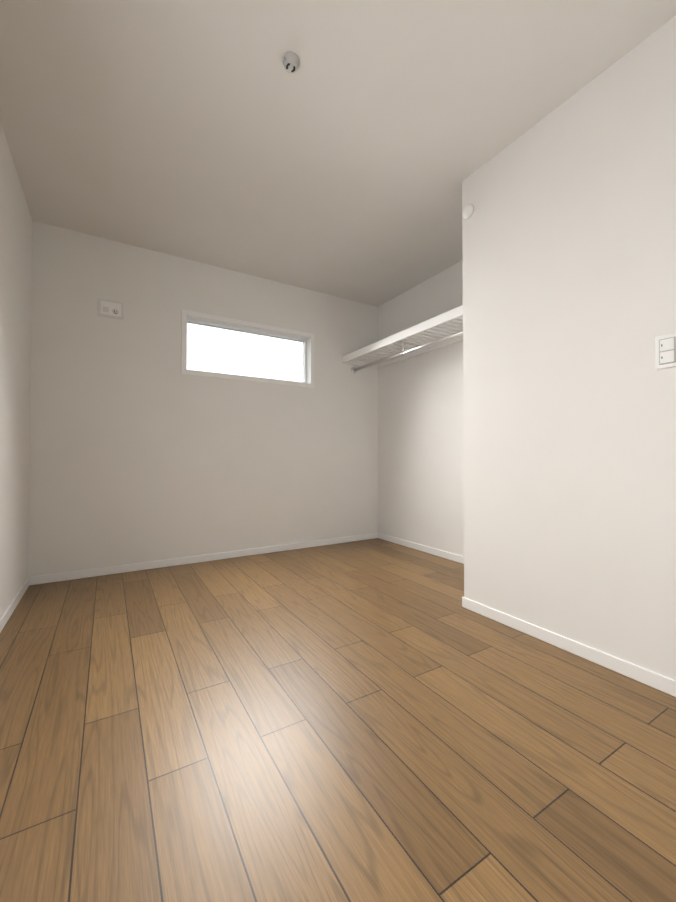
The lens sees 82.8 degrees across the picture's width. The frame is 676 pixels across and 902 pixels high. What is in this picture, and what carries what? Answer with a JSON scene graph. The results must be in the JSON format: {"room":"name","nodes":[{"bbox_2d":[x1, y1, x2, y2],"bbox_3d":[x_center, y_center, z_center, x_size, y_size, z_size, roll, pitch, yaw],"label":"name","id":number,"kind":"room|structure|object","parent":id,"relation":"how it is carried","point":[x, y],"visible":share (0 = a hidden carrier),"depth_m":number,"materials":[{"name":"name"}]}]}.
{"room":"empty bedroom","nodes":[
{"label":"empty bedroom","id":0,"kind":"room"},
{"bbox_2d":[0,121,31,618],"bbox_3d":[-1.135,-0.348,0.904,0.140,2.400,3.950,1,-1,-31],"label":"wall","id":1,"kind":"structure","parent":0,"point":[15,278],"depth_m":2.08,"materials":[{"name":"white paint"}]},
{"bbox_2d":[0,577,29,632],"bbox_3d":[-1.071,0.825,0.925,0.009,0.055,3.670,1,-1,-31],"label":"baseboard","id":2,"kind":"structure","parent":1,"relation":"attached to","point":[5,617],"depth_m":2.07,"materials":[{"name":"white wood"}]},
{"bbox_2d":[28,220,377,576],"bbox_3d":[-0.838,-0.312,3.305,2.842,2.400,0.140,1,-1,-31],"label":"wall","id":3,"kind":"structure","parent":0,"point":[142,448],"depth_m":2.95,"materials":[{"name":"white paint"}]},
{"bbox_2d":[98,298,123,318],"bbox_3d":[-1.630,-1.021,2.749,0.160,0.124,0.015,1,-1,-31],"label":"electrical outlet plate","id":4,"kind":"object","parent":3,"relation":"attached to","point":[110,308],"visible":1,"depth_m":2.75,"materials":[{"name":"white plastic"}]},
{"bbox_2d":[29,533,377,584],"bbox_3d":[-0.800,0.859,3.224,2.824,0.055,0.009,1,-1,-31],"label":"baseboard","id":5,"kind":"structure","parent":3,"relation":"attached to","point":[56,577],"depth_m":2.98,"materials":[{"name":"white wood"}]},
{"bbox_2d":[181,309,313,387],"bbox_3d":[-0.757,-0.850,3.352,1.169,0.508,0.137,1,-1,-31],"label":"window","id":6,"kind":"structure","parent":3,"relation":"in","point":[225,323],"depth_m":3.31,"materials":[{"name":"white"}]},
{"bbox_2d":[0,538,675,901],"bbox_3d":[0.143,0.913,1.654,3.122,0.100,3.950,1,-1,-31],"label":"floor","id":7,"kind":"structure","parent":0,"point":[375,720],"depth_m":1.11,"materials":[{"name":"brown wood"}]},
{"bbox_2d":[0,0,675,306],"bbox_3d":[0.143,-1.587,1.691,3.122,0.100,3.950,1,-1,-31],"label":"ceiling","id":8,"kind":"structure","parent":0,"point":[356,149],"depth_m":1.75,"materials":[{"name":"paint"}]},
{"bbox_2d":[282,51,298,72],"bbox_3d":[-0.186,-1.524,1.510,0.068,0.030,0.068,1,-1,-31],"label":"rosette","id":9,"kind":"object","parent":8,"relation":"attached to","point":[290,60],"visible":1,"depth_m":1.49,"materials":[{"name":"grey plastic"}]},
{"bbox_2d":[378,260,463,555],"bbox_3d":[0.880,-0.312,3.340,0.140,2.400,1.850,1,-1,-31],"label":"wall","id":10,"kind":"structure","parent":0,"point":[420,458],"depth_m":3.40,"materials":[{"name":"white paint"}]},
{"bbox_2d":[342,305,462,373],"bbox_3d":[0.668,-0.859,3.139,0.440,0.156,1.710,1,-1,-31],"label":"shelf","id":11,"kind":"object","parent":10,"relation":"attached to","point":[440,330],"visible":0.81,"depth_m":3.14,"materials":[{"name":"white laminate"}]},
{"bbox_2d":[378,533,463,563],"bbox_3d":[0.850,0.859,3.228,0.009,0.055,1.701,1,-1,-31],"label":"baseboard","id":12,"kind":"structure","parent":10,"relation":"attached to","point":[441,553],"depth_m":3.37,"materials":[{"name":"white wood"}]},
{"bbox_2d":[462,16,675,680],"bbox_3d":[1.601,-0.340,1.469,0.831,2.400,2.100,1,-1,-31],"label":"wall","id":13,"kind":"structure","parent":0,"point":[569,317],"depth_m":1.62,"materials":[{"name":"white paint"}]},
{"bbox_2d":[463,204,473,218],"bbox_3d":[0.717,-1.330,2.125,0.025,0.072,0.072,1,-1,-31],"label":"wall cap","id":14,"kind":"object","parent":13,"relation":"attached to","point":[468,210],"visible":1,"depth_m":2.11,"materials":[{"name":"white plastic"}]},
{"bbox_2d":[462,597,675,696],"bbox_3d":[1.203,0.830,1.300,0.009,0.055,1.969,1,-1,-31],"label":"baseboard","id":15,"kind":"structure","parent":13,"relation":"attached to","point":[662,683],"depth_m":1.60,"materials":[{"name":"white wood"}]},
{"bbox_2d":[655,333,675,369],"bbox_3d":[1.173,-0.356,1.364,0.012,0.120,0.070,1,-1,-31],"label":"switch plate","id":16,"kind":"object","parent":13,"relation":"attached to","point":[666,351],"visible":1,"depth_m":1.36,"materials":[{"name":"white plastic"}]}
]}

